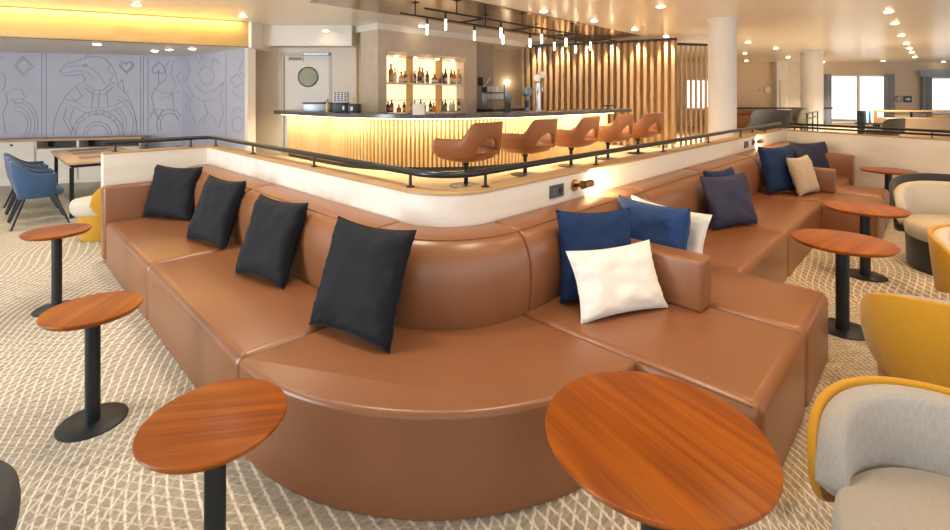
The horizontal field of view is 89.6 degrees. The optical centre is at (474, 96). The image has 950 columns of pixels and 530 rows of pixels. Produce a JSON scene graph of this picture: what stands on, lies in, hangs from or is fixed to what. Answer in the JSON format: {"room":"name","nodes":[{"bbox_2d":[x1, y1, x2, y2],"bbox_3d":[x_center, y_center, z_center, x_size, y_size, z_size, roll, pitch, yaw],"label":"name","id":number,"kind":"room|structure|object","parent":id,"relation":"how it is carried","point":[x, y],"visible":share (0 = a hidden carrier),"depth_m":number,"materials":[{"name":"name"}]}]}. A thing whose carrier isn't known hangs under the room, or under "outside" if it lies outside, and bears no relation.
{"room":"ship interior","nodes":[
{"label":"ship interior","id":0,"kind":"room"},
{"bbox_2d":[0,52,181,148],"bbox_3d":[-8.792,0.375,9.274,5.494,2.490,0.127,0,0,-17],"label":"wall","id":1,"kind":"structure","parent":0,"point":[42,94],"depth_m":9.55,"materials":[{"name":"paint"}]},
{"bbox_2d":[0,6,247,46],"bbox_3d":[-6.719,-1.079,6.883,6.274,0.438,0.094,0,0,-26],"label":"cove","id":2,"kind":"structure","parent":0,"point":[23,22],"depth_m":7.43,"materials":[{"name":"yellow paint"}]},
{"bbox_2d":[245,48,255,151],"bbox_3d":[-3.958,0.375,8.416,0.100,2.490,0.140,0,0,37],"label":"trim","id":3,"kind":"structure","parent":2,"relation":"attached to","point":[250,54],"depth_m":8.38,"materials":[{"name":"white paint"}]},
{"bbox_2d":[0,36,260,55],"bbox_3d":[-7.783,-0.868,8.856,7.149,0.015,4.561,0,0,-27],"label":"ceiling","id":4,"kind":"structure","parent":0,"point":[7,43],"depth_m":8.30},
{"bbox_2d":[101,148,206,187],"bbox_3d":[-3.377,1.097,5.213,0.150,1.045,1.095,0,0,44],"label":"wall","id":5,"kind":"structure","parent":0,"point":[122,168],"depth_m":5.00,"materials":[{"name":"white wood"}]},
{"bbox_2d":[182,48,244,149],"bbox_3d":[-5.061,0.375,9.254,2.672,2.490,0.128,0,0,38],"label":"wall","id":6,"kind":"structure","parent":0,"point":[213,83],"depth_m":9.11,"materials":[{"name":"paint"}]},
{"bbox_2d":[256,35,356,153],"bbox_3d":[-3.420,0.160,9.060,2.360,2.920,0.120,0,0,0],"label":"wall","id":7,"kind":"structure","parent":0,"point":[344,59],"depth_m":9.00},
{"bbox_2d":[248,22,269,51],"bbox_3d":[-3.880,-1.075,8.670,0.050,0.450,0.860,0,0,0],"label":"trim","id":8,"kind":"structure","parent":7,"relation":"attached to","point":[255,31],"depth_m":8.43,"materials":[{"name":"white paint"}]},
{"bbox_2d":[281,52,331,153],"bbox_3d":[-3.175,0.115,9.035,0.950,1.910,0.090,0,0,0],"label":"door","id":9,"kind":"structure","parent":7,"relation":"in","point":[309,79],"depth_m":9.03,"materials":[{"name":"white paint"}]},
{"bbox_2d":[288,56,302,60],"bbox_3d":[-3.385,-0.723,9.018,0.290,0.085,0.016,0,0,0],"label":"plaque","id":10,"kind":"object","parent":9,"relation":"attached to","point":[290,58],"visible":1,"depth_m":9.01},
{"bbox_2d":[263,25,355,46],"bbox_3d":[-3.120,-1.115,8.830,1.760,0.370,0.300,0,0,0],"label":"trim","id":11,"kind":"structure","parent":7,"relation":"attached to","point":[273,35],"depth_m":8.68,"materials":[{"name":"white paint"}]},
{"bbox_2d":[357,35,392,103],"bbox_3d":[-2.043,-0.115,9.742,0.120,2.370,1.341,0,0,17],"label":"wall","id":12,"kind":"structure","parent":0,"point":[358,36],"depth_m":9.09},
{"bbox_2d":[361,29,476,112],"bbox_3d":[-1.022,-0.055,9.384,0.550,2.250,2.470,0,0,44],"label":"wall","id":13,"kind":"structure","parent":0,"point":[375,44],"depth_m":8.67,"materials":[{"name":"paint"}]},
{"bbox_2d":[387,56,455,111],"bbox_3d":[-1.056,-0.230,9.285,0.040,1.020,1.920,0,0,44],"label":"wall niche","id":14,"kind":"object","parent":13,"relation":"in","point":[397,93],"visible":0.5,"depth_m":9.26,"materials":[{"name":"beige"}]},
{"bbox_2d":[386,51,464,111],"bbox_3d":[-0.956,-0.265,9.194,0.220,1.090,1.950,0,0,44],"label":"rack","id":15,"kind":"object","parent":13,"relation":"on","point":[460,61],"visible":0.94,"depth_m":9.41,"materials":[{"name":"brown wood"}]},
{"bbox_2d":[389,64,392,81],"bbox_3d":[-1.513,-0.430,8.614,0.084,0.330,0.086,0,0,44],"label":"bottle","id":16,"kind":"object","parent":15,"relation":"on","point":[390,69],"visible":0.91,"depth_m":8.58,"materials":[{"name":"orange glass"}]},
{"bbox_2d":[417,67,421,82],"bbox_3d":[-1.053,-0.420,9.087,0.090,0.310,0.093,0,0,44],"label":"bottle","id":17,"kind":"object","parent":15,"relation":"on","point":[419,73],"visible":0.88,"depth_m":9.05,"materials":[{"name":"orange glass"}]},
{"bbox_2d":[387,82,462,85],"bbox_3d":[-0.968,-0.246,9.199,0.195,0.033,1.920,0,0,44],"label":"shelf","id":18,"kind":"object","parent":15,"relation":"attached to","point":[395,83],"depth_m":9.07,"materials":[{"name":"wood"}]},
{"bbox_2d":[393,46,492,106],"bbox_3d":[-0.990,-0.115,11.060,2.820,2.370,0.120,0,0,0],"label":"wall","id":19,"kind":"structure","parent":0,"point":[484,53],"depth_m":11.00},
{"bbox_2d":[354,22,548,50],"bbox_3d":[0.035,-1.239,11.669,2.180,0.118,7.220,0,0,44],"label":"ceiling","id":20,"kind":"structure","parent":0,"point":[497,44],"depth_m":9.61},
{"bbox_2d":[0,182,949,529],"bbox_3d":[1.585,1.650,13.105,40.000,0.060,39.000,0,0,44],"label":"floor","id":21,"kind":"structure","parent":0,"point":[96,483],"depth_m":2.44,"materials":[{"name":"carpet"}]},
{"bbox_2d":[0,460,20,529],"bbox_3d":[-1.661,1.290,1.226,0.810,0.660,0.807,0,0,-11],"label":"lounge chair","id":22,"kind":"object","parent":21,"relation":"on","point":[10,490],"visible":1,"depth_m":1.46,"materials":[{"name":"grey fabric"}]},
{"bbox_2d":[3,153,56,213],"bbox_3d":[-6.506,1.212,6.994,0.561,0.825,0.564,0,0,44],"label":"dining chair","id":23,"kind":"object","parent":21,"relation":"on","point":[34,163],"visible":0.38,"depth_m":6.98,"materials":[{"name":"blue fabric"}]},
{"bbox_2d":[6,156,62,221],"bbox_3d":[-6.054,1.212,6.569,0.561,0.825,0.564,0,0,44],"label":"dining chair","id":24,"kind":"object","parent":21,"relation":"on","point":[39,167],"visible":0.3,"depth_m":6.56,"materials":[{"name":"blue fabric"}]},
{"bbox_2d":[8,161,69,230],"bbox_3d":[-5.603,1.212,6.144,0.561,0.825,0.564,0,0,44],"label":"dining chair","id":25,"kind":"object","parent":21,"relation":"on","point":[27,183],"visible":1,"depth_m":5.95,"materials":[{"name":"blue fabric"}]},
{"bbox_2d":[19,223,91,316],"bbox_3d":[-3.199,1.320,3.656,0.424,0.600,0.424,0,0,-7],"label":"side table","id":26,"kind":"object","parent":21,"relation":"on","point":[55,233],"visible":0.77,"depth_m":3.63,"materials":[{"name":"brown wood"}]},
{"bbox_2d":[0,135,148,185],"bbox_3d":[-8.145,1.200,9.064,3.250,0.840,0.490,0,0,-18],"label":"base cabinet","id":27,"kind":"object","parent":21,"relation":"on","point":[36,148],"visible":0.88,"depth_m":8.98,"materials":[{"name":"white wood"}]},
{"bbox_2d":[0,135,148,141],"bbox_3d":[-8.145,0.800,9.064,3.250,0.040,0.490,0,0,-18],"label":"countertop","id":28,"kind":"structure","parent":27,"relation":"on","point":[129,136],"depth_m":9.07,"materials":[{"name":"brown wood"}]},
{"bbox_2d":[35,144,147,149],"bbox_3d":[-7.406,0.965,9.296,1.660,0.014,0.430,0,0,-18],"label":"shelf","id":29,"kind":"object","parent":27,"relation":"attached to","point":[48,146],"depth_m":9.25,"materials":[{"name":"white wood"}]},
{"bbox_2d":[69,187,100,241],"bbox_3d":[-4.273,1.250,5.619,0.775,0.740,0.788,0,0,-19],"label":"lounge chair","id":30,"kind":"object","parent":21,"relation":"on","point":[87,209],"visible":0.16,"depth_m":5.33,"materials":[{"name":"yellow fabric"}]},
{"bbox_2d":[36,291,143,442],"bbox_3d":[-1.907,1.335,2.385,0.418,0.570,0.418,0,0,-7],"label":"side table","id":31,"kind":"object","parent":21,"relation":"on","point":[88,313],"visible":1,"depth_m":2.36,"materials":[{"name":"brown wood"}]},
{"bbox_2d":[51,146,128,218],"bbox_3d":[-5.817,1.245,7.358,2.100,0.750,0.920,0,0,44],"label":"dining table","id":32,"kind":"object","parent":21,"relation":"on","point":[69,159],"visible":0.5,"depth_m":6.65,"materials":[{"name":"brown wood"}]},
{"bbox_2d":[67,147,111,158],"bbox_3d":[-5.938,0.868,7.449,1.700,0.003,0.500,0,0,44],"label":"placemats","id":33,"kind":"object","parent":32,"relation":"on","point":[102,148],"visible":0.74,"depth_m":7.46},
{"bbox_2d":[132,379,287,529],"bbox_3d":[-0.835,1.325,1.536,0.434,0.590,0.434,0,0,-10],"label":"side table","id":34,"kind":"object","parent":21,"relation":"on","point":[207,428],"visible":1,"depth_m":1.51,"materials":[{"name":"brown wood"}]},
{"bbox_2d":[101,141,889,520],"bbox_3d":[1.326,1.182,5.978,5.490,0.867,8.783,0,0,44],"label":"sofa","id":35,"kind":"object","parent":21,"relation":"on","point":[449,423],"visible":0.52,"depth_m":2.46,"materials":[{"name":"brown leather"}]},
{"bbox_2d":[142,164,202,220],"bbox_3d":[-3.043,0.955,4.812,0.611,0.511,0.245,0,0,13],"label":"cushion","id":36,"kind":"object","parent":35,"relation":"on","point":[171,193],"visible":0.99,"depth_m":4.74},
{"bbox_2d":[187,175,245,249],"bbox_3d":[-2.167,0.950,4.011,0.554,0.521,0.268,0,0,32],"label":"cushion","id":37,"kind":"object","parent":35,"relation":"on","point":[213,220],"visible":1,"depth_m":3.91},
{"bbox_2d":[235,194,308,288],"bbox_3d":[-1.377,0.954,3.227,0.551,0.511,0.263,0,0,31],"label":"cushion","id":38,"kind":"object","parent":35,"relation":"on","point":[268,249],"visible":1,"depth_m":3.13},
{"bbox_2d":[309,216,416,353],"bbox_3d":[-0.588,0.942,2.484,0.564,0.536,0.279,0,0,31],"label":"cushion","id":39,"kind":"object","parent":35,"relation":"on","point":[359,291],"visible":1,"depth_m":2.40,"materials":[{"name":"fabric"}]},
{"bbox_2d":[556,207,630,303],"bbox_3d":[0.730,0.946,2.883,0.504,0.535,0.198,0,0,-13],"label":"cushion","id":40,"kind":"object","parent":35,"relation":"on","point":[611,229],"visible":0.59,"depth_m":2.83,"materials":[{"name":"blue fabric"}]},
{"bbox_2d":[566,240,667,323],"bbox_3d":[0.808,1.037,2.719,0.574,0.356,0.224,0,0,-21],"label":"cushion","id":41,"kind":"object","parent":35,"relation":"on","point":[610,281],"visible":1,"depth_m":2.66,"materials":[{"name":"beige fabric"}]},
{"bbox_2d":[618,195,690,249],"bbox_3d":[1.203,0.952,3.301,0.247,0.492,0.684,0,0,-26],"label":"cushion","id":42,"kind":"object","parent":35,"relation":"on","point":[662,225],"visible":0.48,"depth_m":3.12,"materials":[{"name":"blue fabric"}]},
{"bbox_2d":[631,195,711,253],"bbox_3d":[1.333,0.987,3.416,0.179,0.446,0.754,0,0,-27],"label":"cushion","id":43,"kind":"object","parent":35,"relation":"on","point":[700,222],"visible":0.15,"depth_m":3.13,"materials":[{"name":"beige fabric"}]},
{"bbox_2d":[703,167,734,176],"bbox_3d":[2.542,0.973,4.836,0.507,0.474,0.241,0,0,-30],"label":"cushion","id":44,"kind":"object","parent":35,"relation":"on","point":[727,172],"visible":0.23,"depth_m":4.83,"materials":[{"name":"blue fabric"}]},
{"bbox_2d":[700,172,757,230],"bbox_3d":[2.399,0.974,4.512,0.605,0.473,0.234,0,0,-25],"label":"cushion","id":45,"kind":"object","parent":35,"relation":"on","point":[728,199],"visible":0.98,"depth_m":4.43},
{"bbox_2d":[758,145,795,194],"bbox_3d":[3.856,0.916,6.057,0.554,0.588,0.250,0,0,-18],"label":"cushion","id":46,"kind":"object","parent":35,"relation":"on","point":[777,177],"visible":0.84,"depth_m":5.97,"materials":[{"name":"blue fabric"}]},
{"bbox_2d":[786,155,818,196],"bbox_3d":[4.122,0.979,5.998,0.557,0.463,0.219,0,0,-35],"label":"cushion","id":47,"kind":"object","parent":35,"relation":"on","point":[803,175],"visible":1,"depth_m":5.89,"materials":[{"name":"beige fabric"}]},
{"bbox_2d":[790,141,829,167],"bbox_3d":[5.305,0.961,7.523,0.723,0.499,0.262,0,0,-16],"label":"cushion","id":48,"kind":"object","parent":35,"relation":"on","point":[816,152],"visible":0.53,"depth_m":7.46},
{"bbox_2d":[545,371,782,529],"bbox_3d":[0.547,1.320,1.456,0.660,0.600,0.660,0,0,-28],"label":"cocktail table","id":49,"kind":"object","parent":21,"relation":"on","point":[661,452],"visible":1,"depth_m":1.37,"materials":[{"name":"brown wood"}]},
{"bbox_2d":[791,229,899,340],"bbox_3d":[2.565,1.310,3.336,0.604,0.620,0.604,0,0,-34],"label":"cocktail table","id":50,"kind":"object","parent":21,"relation":"on","point":[844,244],"visible":0.86,"depth_m":3.30,"materials":[{"name":"brown wood"}]},
{"bbox_2d":[823,200,910,282],"bbox_3d":[3.535,1.310,4.331,0.620,0.620,0.620,0,0,27],"label":"cocktail table","id":51,"kind":"object","parent":21,"relation":"on","point":[865,210],"visible":0.91,"depth_m":4.29,"materials":[{"name":"brown wood"}]},
{"bbox_2d":[807,376,949,529],"bbox_3d":[1.435,1.323,1.335,0.852,0.595,0.856,0,0,40],"label":"lounge chair","id":52,"kind":"object","parent":21,"relation":"on","point":[878,447],"visible":1,"depth_m":1.62,"materials":[{"name":"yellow fabric"}]},
{"bbox_2d":[860,167,918,205],"bbox_3d":[5.773,1.320,6.675,0.624,0.600,0.624,0,0,38],"label":"cocktail table","id":53,"kind":"object","parent":21,"relation":"on","point":[888,172],"visible":0.69,"depth_m":6.64,"materials":[{"name":"brown wood"}]},
{"bbox_2d":[860,293,949,387],"bbox_3d":[2.472,1.275,2.425,0.853,0.690,0.849,0,0,24],"label":"lounge chair","id":54,"kind":"object","parent":21,"relation":"on","point":[907,336],"visible":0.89,"depth_m":2.28,"materials":[{"name":"yellow fabric"}]},
{"bbox_2d":[889,173,949,275],"bbox_3d":[4.519,1.200,4.449,0.988,0.840,0.978,0,0,35],"label":"lounge chair","id":55,"kind":"object","parent":21,"relation":"on","point":[926,196],"visible":0.82,"depth_m":4.76,"materials":[{"name":"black fabric"}]},
{"bbox_2d":[927,224,949,292],"bbox_3d":[3.721,1.300,3.293,0.830,0.640,0.827,0,0,-6],"label":"lounge chair","id":56,"kind":"object","parent":21,"relation":"on","point":[938,235],"visible":1,"depth_m":3.44,"materials":[{"name":"yellow fabric"}]},
{"bbox_2d":[0,0,949,61],"bbox_3d":[1.585,-1.319,13.105,40.000,0.062,39.000,0,0,44],"label":"ceiling","id":57,"kind":"structure","parent":0,"point":[845,30],"depth_m":7.92,"materials":[{"name":"paint"}]},
{"bbox_2d":[400,0,619,52],"bbox_3d":[0.953,-1.085,7.965,0.617,0.430,5.050,0,0,44],"label":"pendant light","id":58,"kind":"object","parent":57,"relation":"hanging from","point":[445,20],"visible":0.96,"depth_m":7.50,"materials":[{"name":"black metal"}]},
{"bbox_2d":[207,129,787,226],"bbox_3d":[1.288,1.097,7.012,4.030,1.045,8.310,0,0,44],"label":"wall partition","id":59,"kind":"structure","parent":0,"point":[420,210],"depth_m":3.45,"materials":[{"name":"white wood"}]},
{"bbox_2d":[101,144,217,154],"bbox_3d":[-3.378,0.568,5.211,0.160,0.015,1.098,0,0,44],"label":"trim","id":60,"kind":"structure","parent":59,"relation":"on","point":[199,146],"depth_m":5.10,"materials":[{"name":"brown wood"}]},
{"bbox_2d":[206,128,788,195],"bbox_3d":[1.288,0.568,7.010,4.033,0.015,8.313,0,0,44],"label":"railing","id":61,"kind":"object","parent":59,"relation":"on","point":[358,177],"visible":0.99,"depth_m":3.54,"materials":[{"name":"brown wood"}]},
{"bbox_2d":[104,122,781,187],"bbox_3d":[0.830,0.502,6.655,4.082,0.116,9.000,0,0,44],"label":"handrail","id":62,"kind":"object","parent":61,"relation":"on","point":[498,169],"visible":1,"depth_m":3.79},
{"bbox_2d":[549,183,563,198],"bbox_3d":[0.580,0.665,3.383,0.013,0.090,0.170,0,0,44],"label":"socket","id":63,"kind":"object","parent":59,"relation":"attached to","point":[557,190],"visible":1,"depth_m":3.37,"materials":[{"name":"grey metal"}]},
{"bbox_2d":[571,179,594,190],"bbox_3d":[0.800,0.654,3.536,0.116,0.088,0.152,0,0,44],"label":"wall lamp","id":64,"kind":"object","parent":59,"relation":"attached to","point":[588,183],"visible":1,"depth_m":3.52,"materials":[{"name":"brown metal"}]},
{"bbox_2d":[787,130,949,140],"bbox_3d":[6.616,0.598,6.589,0.160,0.015,4.390,0,0,-27],"label":"trim","id":65,"kind":"structure","parent":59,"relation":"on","point":[787,130],"depth_m":7.35,"materials":[{"name":"brown wood"}]},
{"bbox_2d":[789,123,949,137],"bbox_3d":[6.582,0.525,6.678,0.040,0.130,4.200,0,0,-27],"label":"handrail","id":66,"kind":"object","parent":65,"relation":"on","point":[931,134],"visible":1,"depth_m":7.42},
{"bbox_2d":[493,50,526,105],"bbox_3d":[0.860,-0.115,11.960,0.880,2.370,0.120,0,0,0],"label":"wall","id":67,"kind":"structure","parent":0,"point":[506,63],"depth_m":11.90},
{"bbox_2d":[267,119,865,187],"bbox_3d":[4.326,1.344,17.358,36.000,0.548,27.080,0,0,44],"label":"platform","id":68,"kind":"object","parent":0,"point":[422,181],"depth_m":7.15,"materials":[{"name":"brown wood"}]},
{"bbox_2d":[274,108,631,170],"bbox_3d":[-0.056,0.652,8.107,6.807,0.835,2.702,0,0,-10],"label":"bar counter","id":69,"kind":"object","parent":68,"relation":"on","point":[401,139],"depth_m":7.15,"materials":[{"name":"wood"}]},
{"bbox_2d":[303,101,333,110],"bbox_3d":[-2.578,0.152,7.891,0.470,0.165,0.270,0,0,0],"label":"tray","id":70,"kind":"object","parent":69,"relation":"on","point":[310,105],"visible":0.75,"depth_m":7.77,"materials":[{"name":"grey metal"}]},
{"bbox_2d":[333,91,361,112],"bbox_3d":[-1.955,0.075,7.311,0.400,0.320,0.184,0,0,0],"label":"caddy","id":71,"kind":"object","parent":69,"relation":"on","point":[341,104],"visible":1,"depth_m":7.26,"materials":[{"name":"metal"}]},
{"bbox_2d":[413,103,424,114],"bbox_3d":[-0.746,0.160,6.333,0.160,0.150,0.080,0,0,0],"label":"tablet stand","id":72,"kind":"object","parent":69,"relation":"on","point":[418,108],"visible":1,"depth_m":6.32,"materials":[{"name":"white paint"}]},
{"bbox_2d":[274,108,631,118],"bbox_3d":[-0.056,0.269,8.107,6.807,0.068,2.702,0,0,-10],"label":"countertop","id":73,"kind":"structure","parent":69,"relation":"on","point":[513,114],"depth_m":7.15,"materials":[{"name":"stone"}]},
{"bbox_2d":[504,93,511,111],"bbox_3d":[0.528,0.085,7.744,0.130,0.300,0.130,0,0,44],"label":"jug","id":74,"kind":"object","parent":69,"relation":"on","point":[507,96],"visible":1,"depth_m":7.70,"materials":[{"name":"grey metal"}]},
{"bbox_2d":[522,87,532,110],"bbox_3d":[0.888,0.035,8.099,0.159,0.400,0.210,0,0,44],"label":"tower","id":75,"kind":"object","parent":69,"relation":"on","point":[526,91],"visible":1,"depth_m":8.06,"materials":[{"name":"grey metal"}]},
{"bbox_2d":[534,71,545,110],"bbox_3d":[1.081,-0.104,8.261,0.222,0.678,0.297,0,0,44],"label":"tap","id":76,"kind":"object","parent":69,"relation":"on","point":[538,86],"visible":1,"depth_m":8.29,"materials":[{"name":"silver metal"}]},
{"bbox_2d":[432,121,502,187],"bbox_3d":[-0.088,0.680,5.767,0.764,0.779,0.771,0,0,38],"label":"bar stool","id":77,"kind":"object","parent":68,"relation":"on","point":[482,141],"visible":0.98,"depth_m":5.48,"materials":[{"name":"leather"}]},
{"bbox_2d":[433,146,491,152],"bbox_3d":[-0.144,0.647,5.811,0.530,0.065,0.540,0,0,38],"label":"seat cushion","id":78,"kind":"object","parent":77,"relation":"on","point":[480,147],"depth_m":5.77,"materials":[{"name":"leather"}]},
{"bbox_2d":[477,106,533,111],"bbox_3d":[0.613,0.640,10.528,0.640,0.860,1.390,0,0,44],"label":"countertop","id":79,"kind":"structure","parent":68,"relation":"on","point":[488,108],"depth_m":10.07,"materials":[{"name":"metal"}]},
{"bbox_2d":[482,78,489,106],"bbox_3d":[0.233,-0.103,10.101,0.188,0.625,0.120,0,0,0],"label":"coffee grinder","id":80,"kind":"object","parent":79,"relation":"on","point":[484,89],"visible":1,"depth_m":10.04,"materials":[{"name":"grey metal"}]},
{"bbox_2d":[486,84,504,102],"bbox_3d":[0.442,-0.030,10.401,0.402,0.480,0.200,0,0,0],"label":"rack","id":81,"kind":"object","parent":79,"relation":"on","point":[489,89],"visible":0.94,"depth_m":10.32,"materials":[{"name":"metal"}]},
{"bbox_2d":[477,106,533,108],"bbox_3d":[0.613,0.230,10.528,0.640,0.040,1.390,0,0,44],"label":"countertop","id":82,"kind":"structure","parent":79,"relation":"on","point":[488,107],"depth_m":10.27,"materials":[{"name":"grey metal"}]},
{"bbox_2d":[500,118,557,176],"bbox_3d":[0.713,0.680,6.590,0.764,0.779,0.771,0,0,41],"label":"bar stool","id":83,"kind":"object","parent":68,"relation":"on","point":[540,136],"visible":0.94,"depth_m":6.30,"materials":[{"name":"leather"}]},
{"bbox_2d":[555,116,599,167],"bbox_3d":[1.515,0.680,7.416,0.764,0.779,0.771,0,0,38],"label":"bar stool","id":84,"kind":"object","parent":68,"relation":"on","point":[585,133],"visible":0.88,"depth_m":7.11,"materials":[{"name":"leather"}]},
{"bbox_2d":[521,38,676,147],"bbox_3d":[2.660,-0.080,10.750,3.462,2.300,0.160,0,0,26],"label":"screen","id":85,"kind":"object","parent":68,"relation":"on","point":[665,40],"visible":0.66,"depth_m":10.57,"materials":[{"name":"brown wood"}]},
{"bbox_2d":[597,114,634,159],"bbox_3d":[2.316,0.680,8.239,0.764,0.779,0.771,0,0,42],"label":"bar stool","id":86,"kind":"object","parent":68,"relation":"on","point":[621,129],"visible":0.83,"depth_m":7.92,"materials":[{"name":"leather"}]},
{"bbox_2d":[627,112,662,153],"bbox_3d":[3.114,0.680,9.061,0.771,0.779,0.764,0,0,-39],"label":"bar stool","id":87,"kind":"object","parent":68,"relation":"on","point":[650,125],"visible":0.81,"depth_m":8.74,"materials":[{"name":"leather"}]},
{"bbox_2d":[677,43,707,145],"bbox_3d":[4.684,-0.040,10.255,0.757,2.220,0.085,0,0,-15],"label":"screen","id":88,"kind":"object","parent":68,"relation":"on","point":[705,109],"visible":0.7,"depth_m":10.25,"materials":[{"name":"brown wood"}]},
{"bbox_2d":[748,110,791,132],"bbox_3d":[7.298,0.690,11.877,0.911,0.760,0.765,0,0,6],"label":"chair","id":89,"kind":"object","parent":68,"relation":"on","point":[759,117],"visible":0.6,"depth_m":11.53,"materials":[{"name":"fabric"}]},
{"bbox_2d":[707,107,832,127],"bbox_3d":[10.550,0.720,16.755,4.500,0.700,0.810,0,0,0],"label":"bench","id":90,"kind":"object","parent":68,"relation":"on","point":[743,116],"visible":0.12,"depth_m":16.90,"materials":[{"name":"wood"}]},
{"bbox_2d":[790,108,808,129],"bbox_3d":[8.772,0.690,13.293,0.765,0.760,0.911,0,0,17],"label":"chair","id":91,"kind":"object","parent":68,"relation":"on","point":[798,114],"visible":0.47,"depth_m":12.90,"materials":[{"name":"fabric"}]},
{"bbox_2d":[805,111,818,130],"bbox_3d":[8.125,0.711,11.500,0.036,0.718,2.375,0,0,41],"label":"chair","id":92,"kind":"object","parent":68,"relation":"on","point":[812,117],"visible":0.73,"depth_m":11.47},
{"bbox_2d":[824,74,831,124],"bbox_3d":[12.950,0.115,17.617,0.400,1.910,0.085,0,0,0],"label":"curtain","id":93,"kind":"object","parent":68,"relation":"on","point":[827,77],"visible":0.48,"depth_m":17.60,"materials":[{"name":"fabric"}]},
{"bbox_2d":[855,122,882,133],"bbox_3d":[9.805,0.855,11.900,0.450,0.430,0.300,0,0,0],"label":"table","id":94,"kind":"object","parent":68,"relation":"on","point":[858,124],"visible":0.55,"depth_m":11.82,"materials":[{"name":"metal"}]},
{"bbox_2d":[857,111,865,122],"bbox_3d":[9.620,0.490,11.900,0.050,0.300,0.220,0,0,0],"label":"book","id":95,"kind":"object","parent":94,"relation":"on","point":[861,115],"visible":1,"depth_m":11.87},
{"bbox_2d":[865,118,905,135],"bbox_3d":[9.359,0.766,10.884,0.729,0.608,0.612,0,0,-31],"label":"chair","id":96,"kind":"object","parent":68,"relation":"on","point":[893,122],"visible":0.58,"depth_m":10.59,"materials":[{"name":"beige fabric"}]},
{"bbox_2d":[884,74,894,116],"bbox_3d":[15.275,0.115,17.617,0.390,1.910,0.085,0,0,0],"label":"curtain","id":97,"kind":"object","parent":68,"relation":"on","point":[889,79],"visible":0.71,"depth_m":17.59,"materials":[{"name":"fabric"}]},
{"bbox_2d":[868,110,949,138],"bbox_3d":[11.475,0.703,11.996,2.750,0.735,0.608,0,0,0],"label":"countertop","id":98,"kind":"structure","parent":68,"relation":"on","point":[911,122],"depth_m":11.70,"materials":[{"name":"brown wood"}]},
{"bbox_2d":[888,114,909,117],"bbox_3d":[10.600,0.475,11.950,0.400,0.070,0.200,0,0,0],"label":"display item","id":99,"kind":"object","parent":98,"relation":"on","point":[889,115],"visible":0.96,"depth_m":11.87},
{"bbox_2d":[868,110,949,111],"bbox_3d":[11.475,0.352,12.050,2.750,0.035,0.500,0,0,0],"label":"shelf","id":100,"kind":"object","parent":98,"relation":"attached to","point":[868,110],"depth_m":11.86,"materials":[{"name":"brown wood"}]},
{"bbox_2d":[926,114,947,117],"bbox_3d":[11.550,0.475,11.950,0.400,0.070,0.200,0,0,0],"label":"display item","id":101,"kind":"object","parent":98,"relation":"on","point":[927,115],"visible":0.97,"depth_m":11.87},
{"bbox_2d":[531,41,676,143],"bbox_3d":[2.872,-0.115,11.656,3.770,2.370,0.120,0,0,22],"label":"wall","id":102,"kind":"structure","parent":0,"point":[669,42],"depth_m":11.34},
{"bbox_2d":[707,17,737,140],"bbox_3d":[4.110,-0.115,7.950,0.454,2.370,0.454,0,0,44],"label":"trim column","id":103,"kind":"structure","parent":0,"point":[722,31],"depth_m":7.77,"materials":[{"name":"white paint"}]},
{"bbox_2d":[677,62,772,125],"bbox_3d":[7.650,0.160,17.825,6.900,2.920,0.150,0,0,0],"label":"wall","id":104,"kind":"structure","parent":0,"point":[752,77],"depth_m":17.75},
{"bbox_2d":[773,61,787,109],"bbox_3d":[11.250,0.160,17.650,0.400,2.920,0.300,0,0,0],"label":"wall","id":105,"kind":"structure","parent":0,"point":[780,68],"depth_m":17.50,"materials":[{"name":"white paint"}]},
{"bbox_2d":[780,81,785,109],"bbox_3d":[11.260,0.245,17.480,0.200,1.650,0.030,0,0,0],"label":"door","id":106,"kind":"structure","parent":105,"relation":"in","point":[782,83],"depth_m":17.47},
{"bbox_2d":[788,62,800,109],"bbox_3d":[11.850,0.160,17.910,0.900,2.920,0.120,0,0,0],"label":"wall","id":107,"kind":"structure","parent":0,"point":[794,68],"depth_m":17.85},
{"bbox_2d":[800,51,823,131],"bbox_3d":[9.730,-0.115,13.800,0.564,2.370,0.564,0,0,44],"label":"column","id":108,"kind":"structure","parent":0,"point":[812,62],"depth_m":13.57,"materials":[{"name":"white paint"}]},
{"bbox_2d":[787,131,949,188],"bbox_3d":[6.616,1.113,6.589,0.150,1.015,4.390,0,0,-27],"label":"wall","id":109,"kind":"structure","parent":0,"point":[919,155],"depth_m":7.27,"materials":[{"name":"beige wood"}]},
{"bbox_2d":[824,62,949,125],"bbox_3d":[19.100,0.160,17.825,13.800,2.920,0.150,0,0,0],"label":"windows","id":110,"kind":"structure","parent":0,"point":[908,82],"depth_m":17.75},
{"bbox_2d":[832,75,883,122],"bbox_3d":[14.250,0.075,17.770,2.600,1.790,0.080,0,0,0],"label":"window","id":111,"kind":"structure","parent":110,"relation":"attached to","point":[857,76],"depth_m":17.73,"materials":[{"name":"white paint"}]},
{"bbox_2d":[903,96,911,101],"bbox_3d":[16.050,0.080,17.729,0.300,0.240,0.023,0,0,0],"label":"exit sign","id":112,"kind":"object","parent":110,"relation":"attached to","point":[905,98],"visible":1,"depth_m":17.73,"materials":[{"name":"white paint"}]},
{"bbox_2d":[919,70,949,76],"bbox_3d":[19.200,-0.870,17.630,5.600,0.260,0.040,0,0,0],"label":"pelmet","id":113,"kind":"object","parent":110,"relation":"attached to","point":[922,73],"visible":1,"depth_m":17.61,"materials":[{"name":"fabric"}]},
{"bbox_2d":[922,77,931,113],"bbox_3d":[16.675,-0.058,17.617,0.350,1.355,0.085,0,0,0],"label":"curtain","id":114,"kind":"object","parent":113,"relation":"hanging from","point":[926,81],"visible":1,"depth_m":17.60,"materials":[{"name":"fabric"}]},
{"bbox_2d":[932,77,949,113],"bbox_3d":[18.825,-0.060,17.770,4.350,1.360,0.080,0,0,0],"label":"window","id":115,"kind":"structure","parent":110,"relation":"attached to","point":[932,77],"depth_m":17.73,"materials":[{"name":"white paint"}]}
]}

